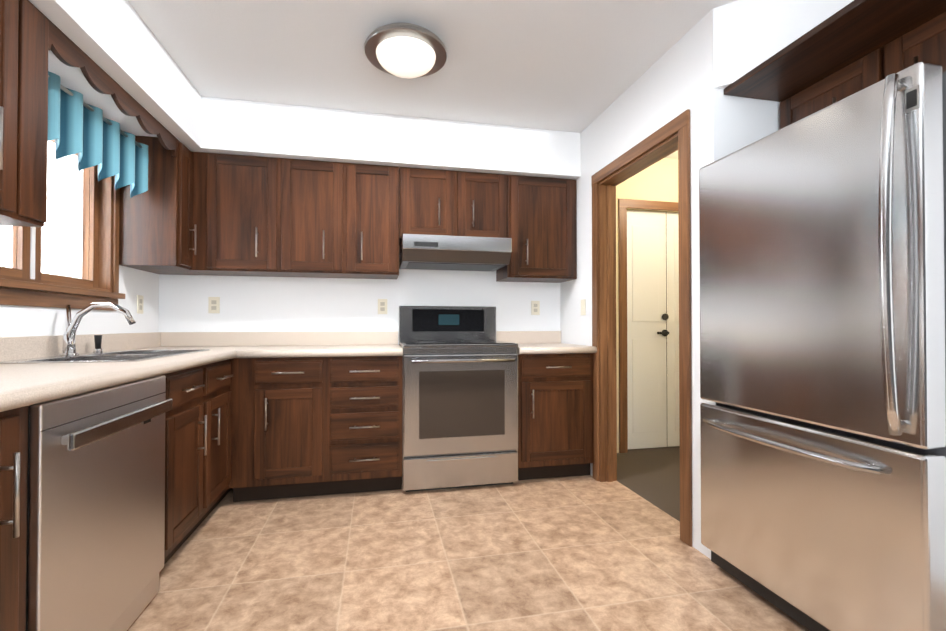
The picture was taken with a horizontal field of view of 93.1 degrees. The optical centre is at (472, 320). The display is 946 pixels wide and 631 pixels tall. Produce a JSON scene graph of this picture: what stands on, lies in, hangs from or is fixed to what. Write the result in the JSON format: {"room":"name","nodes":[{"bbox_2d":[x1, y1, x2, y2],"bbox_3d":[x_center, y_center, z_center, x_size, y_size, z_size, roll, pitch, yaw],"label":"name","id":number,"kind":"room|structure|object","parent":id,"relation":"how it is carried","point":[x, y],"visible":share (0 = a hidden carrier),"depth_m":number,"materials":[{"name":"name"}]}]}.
{"room":"kitchen","nodes":[
{"label":"kitchen","id":0,"kind":"room"},
{"bbox_2d":[0,265,158,336],"bbox_3d":[-1.716,-0.180,0.596,0.150,2.510,5.340,0,-1,-12],"label":"wall","id":1,"kind":"structure","parent":0,"point":[19,321],"depth_m":2.49,"materials":[{"name":"white paint"}]},
{"bbox_2d":[0,0,48,226],"bbox_3d":[-1.313,-0.732,-0.038,0.364,0.760,3.320,0,-1,-12],"label":"upper cabinet","id":2,"kind":"object","parent":1,"relation":"attached to","point":[24,32],"visible":0.98,"depth_m":1.50,"materials":[{"name":"brown wood"}]},
{"bbox_2d":[48,71,147,197],"bbox_3d":[-1.820,-0.865,2.105,0.054,0.330,1.064,0,-1,-12],"label":"fabric valance","id":3,"kind":"object","parent":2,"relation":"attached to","point":[91,135],"visible":0.73,"depth_m":2.15,"materials":[{"name":"teal fabric"}]},
{"bbox_2d":[0,139,124,310],"bbox_3d":[-1.999,-0.542,2.063,0.190,0.965,1.074,0,-1,-12],"label":"window","id":4,"kind":"structure","parent":1,"relation":"in","point":[66,254],"depth_m":2.28,"materials":[{"name":"brown wood"}]},
{"bbox_2d":[137,295,142,313],"bbox_3d":[-2.117,-0.102,2.852,0.008,0.116,0.072,0,-1,-12],"label":"outlet","id":5,"kind":"object","parent":1,"relation":"attached to","point":[139,304],"visible":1,"depth_m":2.84,"materials":[{"name":"beige plastic"}]},
{"bbox_2d":[119,135,204,274],"bbox_3d":[-1.941,-0.702,2.894,0.364,0.760,0.517,0,-1,-12],"label":"upper cabinet","id":6,"kind":"object","parent":1,"relation":"attached to","point":[156,229],"visible":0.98,"depth_m":2.65,"materials":[{"name":"brown wood"}]},
{"bbox_2d":[29,0,208,152],"bbox_3d":[-1.435,-1.271,0.605,0.393,0.327,5.218,0,-1,-12],"label":"soffit","id":7,"kind":"structure","parent":0,"point":[119,43],"depth_m":2.09,"materials":[{"name":"white paint"}]},
{"bbox_2d":[46,17,176,156],"bbox_3d":[-1.662,-1.034,2.141,0.020,0.110,1.074,0,-1,-12],"label":"wood valance","id":8,"kind":"object","parent":7,"relation":"attached to","point":[64,48],"visible":1,"depth_m":1.96,"materials":[{"name":"brown wood"}]},
{"bbox_2d":[159,269,559,343],"bbox_3d":[-0.679,-0.150,3.488,3.090,2.510,0.120,0,-1,-12],"label":"wall","id":9,"kind":"structure","parent":0,"point":[272,304],"depth_m":3.35,"materials":[{"name":"white paint"}]},
{"bbox_2d":[208,297,219,312],"bbox_3d":[-1.834,-0.109,3.173,0.072,0.116,0.008,0,-1,-12],"label":"electrical outlet","id":10,"kind":"object","parent":9,"relation":"attached to","point":[213,304],"visible":1,"depth_m":3.17,"materials":[{"name":"beige plastic"}]},
{"bbox_2d":[190,151,297,276],"bbox_3d":[-1.540,-0.700,3.072,0.606,0.760,0.337,0,-1,-12],"label":"upper cabinet","id":11,"kind":"object","parent":9,"relation":"attached to","point":[259,216],"depth_m":2.92,"materials":[{"name":"brown wood"}]},
{"bbox_2d":[294,159,413,278],"bbox_3d":[-0.932,-0.698,3.202,0.931,0.760,0.337,0,-1,-12],"label":"upper cabinet","id":12,"kind":"object","parent":9,"relation":"attached to","point":[351,220],"depth_m":3.06,"materials":[{"name":"brown wood"}]},
{"bbox_2d":[378,299,386,313],"bbox_3d":[-0.690,-0.106,3.418,0.072,0.116,0.008,0,-1,-12],"label":"electrical outlet","id":13,"kind":"object","parent":9,"relation":"attached to","point":[382,306],"visible":1,"depth_m":3.42,"materials":[{"name":"beige plastic"}]},
{"bbox_2d":[414,168,465,235],"bbox_3d":[-0.318,-0.827,3.335,0.466,0.500,0.337,0,-1,-12],"label":"upper cabinet","id":14,"kind":"object","parent":9,"relation":"attached to","point":[439,195],"depth_m":3.19,"materials":[{"name":"brown wood"}]},
{"bbox_2d":[399,233,511,270],"bbox_3d":[-0.149,-0.483,3.285,0.756,0.180,0.498,0,-1,-12],"label":"range hood","id":15,"kind":"object","parent":9,"relation":"attached to","point":[441,252],"visible":0.98,"depth_m":3.08,"materials":[{"name":"silver metal"}]},
{"bbox_2d":[466,172,509,237],"bbox_3d":[-0.005,-0.826,3.402,0.457,0.500,0.337,0,-1,-12],"label":"upper cabinet","id":16,"kind":"object","parent":9,"relation":"attached to","point":[487,194],"depth_m":3.26,"materials":[{"name":"brown wood"}]},
{"bbox_2d":[531,301,539,314],"bbox_3d":[0.513,-0.103,3.676,0.072,0.116,0.008,0,-1,-12],"label":"electrical outlet","id":17,"kind":"object","parent":9,"relation":"attached to","point":[535,307],"visible":1,"depth_m":3.67,"materials":[{"name":"beige plastic"}]},
{"bbox_2d":[496,175,576,282],"bbox_3d":[0.457,-0.695,3.500,0.621,0.760,0.337,0,-1,-12],"label":"upper cabinet","id":18,"kind":"object","parent":9,"relation":"attached to","point":[543,210],"depth_m":3.35,"materials":[{"name":"brown wood"}]},
{"bbox_2d":[205,97,580,179],"bbox_3d":[-0.479,-1.243,3.280,2.546,0.327,0.388,0,-1,-12],"label":"soffit","id":19,"kind":"structure","parent":0,"point":[232,126],"depth_m":3.06,"materials":[{"name":"white paint"}]},
{"bbox_2d":[128,0,736,158],"bbox_3d":[0.694,-1.480,1.127,5.080,0.100,5.340,0,-1,-12],"label":"ceiling","id":20,"kind":"structure","parent":0,"point":[578,66],"depth_m":2.36,"materials":[{"name":"white paint"}]},
{"bbox_2d":[364,23,446,77],"bbox_3d":[-0.337,-1.337,2.264,0.416,0.160,0.416,0,-1,-12],"label":"ceiling light","id":21,"kind":"object","parent":20,"relation":"attached to","point":[405,50],"visible":1,"depth_m":2.17,"materials":[{"name":"white glass"}]},
{"bbox_2d":[127,446,809,630],"bbox_3d":[0.694,1.130,1.100,5.080,0.100,5.340,0,-1,-12],"label":"floor","id":22,"kind":"structure","parent":0,"point":[582,553],"depth_m":1.99,"materials":[{"name":"tile"}]},
{"bbox_2d":[0,406,27,630],"bbox_3d":[-1.349,0.640,0.791,0.647,0.872,0.522,0,-1,-12],"label":"base cabinet","id":23,"kind":"object","parent":22,"relation":"on","point":[13,422],"depth_m":1.04,"materials":[{"name":"brown wood"}]},
{"bbox_2d":[0,302,239,411],"bbox_3d":[-1.292,0.118,0.632,0.690,0.435,5.197,0,-1,-12],"label":"countertop","id":24,"kind":"structure","parent":23,"relation":"on","point":[41,369],"depth_m":1.92,"materials":[{"name":"laminate"}]},
{"bbox_2d":[59,302,135,355],"bbox_3d":[-1.756,0.040,2.179,0.347,0.248,0.343,0,-1,-12],"label":"faucet","id":25,"kind":"object","parent":24,"relation":"on","point":[69,343],"depth_m":2.07,"materials":[{"name":"silver metal"}]},
{"bbox_2d":[0,349,209,363],"bbox_3d":[-1.685,0.257,2.153,0.495,0.187,0.820,0,-1,-12],"label":"sink","id":26,"kind":"object","parent":24,"relation":"in","point":[82,355],"depth_m":2.09,"materials":[{"name":"silver metal"}]},
{"bbox_2d":[26,375,171,630],"bbox_3d":[-1.425,0.645,1.397,0.638,0.866,0.690,0,-1,-12],"label":"dishwasher","id":27,"kind":"object","parent":22,"relation":"on","point":[95,538],"visible":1,"depth_m":1.34,"materials":[{"name":"silver metal"}]},
{"bbox_2d":[164,387,231,564],"bbox_3d":[-1.637,0.750,2.134,0.647,0.679,0.835,0,-1,-12],"label":"base cabinet","id":28,"kind":"object","parent":22,"relation":"on","point":[197,450],"depth_m":2.10,"materials":[{"name":"brown wood"}]},
{"bbox_2d":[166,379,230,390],"bbox_3d":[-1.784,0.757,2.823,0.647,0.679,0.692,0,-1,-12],"label":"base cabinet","id":29,"kind":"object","parent":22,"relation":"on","point":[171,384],"depth_m":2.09,"materials":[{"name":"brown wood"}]},
{"bbox_2d":[229,356,401,501],"bbox_3d":[-1.002,0.663,3.025,1.005,0.872,0.627,0,-1,-12],"label":"base cabinet","id":30,"kind":"object","parent":22,"relation":"on","point":[308,426],"depth_m":2.73,"materials":[{"name":"brown wood"}]},
{"bbox_2d":[240,331,402,357],"bbox_3d":[-0.969,0.151,3.020,0.943,0.144,0.661,0,-1,-12],"label":"countertop","id":31,"kind":"structure","parent":30,"relation":"on","point":[378,343],"depth_m":3.21,"materials":[{"name":"laminate"}]},
{"bbox_2d":[398,306,517,491],"bbox_3d":[-0.127,0.494,3.172,0.760,1.215,0.709,0,-1,-12],"label":"range","id":32,"kind":"object","parent":22,"relation":"on","point":[459,396],"visible":1,"depth_m":2.90,"materials":[{"name":"silver metal"}]},
{"bbox_2d":[518,353,593,479],"bbox_3d":[0.515,0.666,3.350,0.565,0.872,0.627,0,-1,-12],"label":"base cabinet","id":33,"kind":"object","parent":22,"relation":"on","point":[556,420],"depth_m":3.05,"materials":[{"name":"brown wood"}]},
{"bbox_2d":[496,331,596,353],"bbox_3d":[0.519,0.155,3.339,0.563,0.144,0.661,0,-1,-12],"label":"countertop","id":34,"kind":"structure","parent":33,"relation":"on","point":[529,342],"depth_m":3.59,"materials":[{"name":"laminate"}]},
{"bbox_2d":[699,62,945,630],"bbox_3d":[1.461,0.198,1.652,0.914,1.775,0.840,0,-1,-12],"label":"fridge","id":35,"kind":"object","parent":22,"relation":"on","point":[822,238],"visible":1,"depth_m":1.40,"materials":[{"name":"grey metal"}]},
{"bbox_2d":[616,158,677,452],"bbox_3d":[1.687,-0.146,3.924,1.720,2.510,0.120,0,-1,-12],"label":"wall","id":36,"kind":"structure","parent":0,"point":[657,181],"depth_m":3.83,"materials":[{"name":"beige paint"}]},
{"bbox_2d":[618,199,677,452],"bbox_3d":[1.692,0.043,3.852,0.960,2.130,0.017,0,-1,-12],"label":"door frame","id":37,"kind":"structure","parent":36,"relation":"attached to","point":[624,205],"depth_m":3.75,"materials":[{"name":"brown wood"}]},
{"bbox_2d":[627,210,679,448],"bbox_3d":[1.684,0.077,3.890,0.808,2.040,0.090,0,-1,-12],"label":"hall door","id":38,"kind":"structure","parent":36,"relation":"in","point":[653,323],"depth_m":3.86,"materials":[{"name":"white paint"}]},
{"bbox_2d":[560,9,735,558],"bbox_3d":[0.968,-0.157,2.890,0.120,2.510,1.740,0,-1,-12],"label":"wall","id":39,"kind":"structure","parent":0,"point":[674,81],"depth_m":2.29,"materials":[{"name":"white paint"}]},
{"bbox_2d":[581,299,585,314],"bbox_3d":[0.809,-0.097,3.305,0.014,0.116,0.072,0,-1,-12],"label":"outlet","id":40,"kind":"object","parent":39,"relation":"attached to","point":[583,306],"visible":1,"depth_m":3.29,"materials":[{"name":"beige plastic"}]},
{"bbox_2d":[591,109,691,546],"bbox_3d":[1.006,0.036,2.671,0.139,2.120,1.000,0,-1,-12],"label":"door frame","id":41,"kind":"structure","parent":39,"relation":"attached to","point":[669,138],"depth_m":2.97,"materials":[{"name":"brown wood"}]},
{"bbox_2d":[736,96,779,150],"bbox_3d":[1.578,-0.164,2.213,0.790,2.510,0.160,0,-1,-12],"label":"wall","id":42,"kind":"structure","parent":0,"point":[757,119],"depth_m":2.08,"materials":[{"name":"white paint"}]},
{"bbox_2d":[713,0,853,88],"bbox_3d":[1.843,-1.255,0.418,0.786,0.362,3.478,0,-1,-12],"label":"soffit","id":43,"kind":"structure","parent":0,"point":[749,35],"depth_m":1.95,"materials":[{"name":"white paint"}]},
{"bbox_3d":[2.288,-0.181,0.504,0.120,2.510,3.480,0,-1,-12],"label":"wall","id":44,"kind":"structure","parent":0,"visible":0},
{"bbox_2d":[724,0,945,101],"bbox_3d":[1.677,-1.049,1.301,0.737,0.027,1.677,0,-1,-12],"label":"board","id":45,"kind":"object","parent":44,"relation":"attached to","point":[851,32],"visible":0.46,"depth_m":1.68,"materials":[{"name":"brown wood"}]},
{"bbox_2d":[780,11,945,128],"bbox_3d":[1.719,-0.871,1.707,0.484,0.315,0.897,0,-1,-12],"label":"upper cabinet","id":46,"kind":"object","parent":44,"relation":"attached to","point":[925,42],"visible":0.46,"depth_m":1.69,"materials":[{"name":"brown wood"}]}
]}

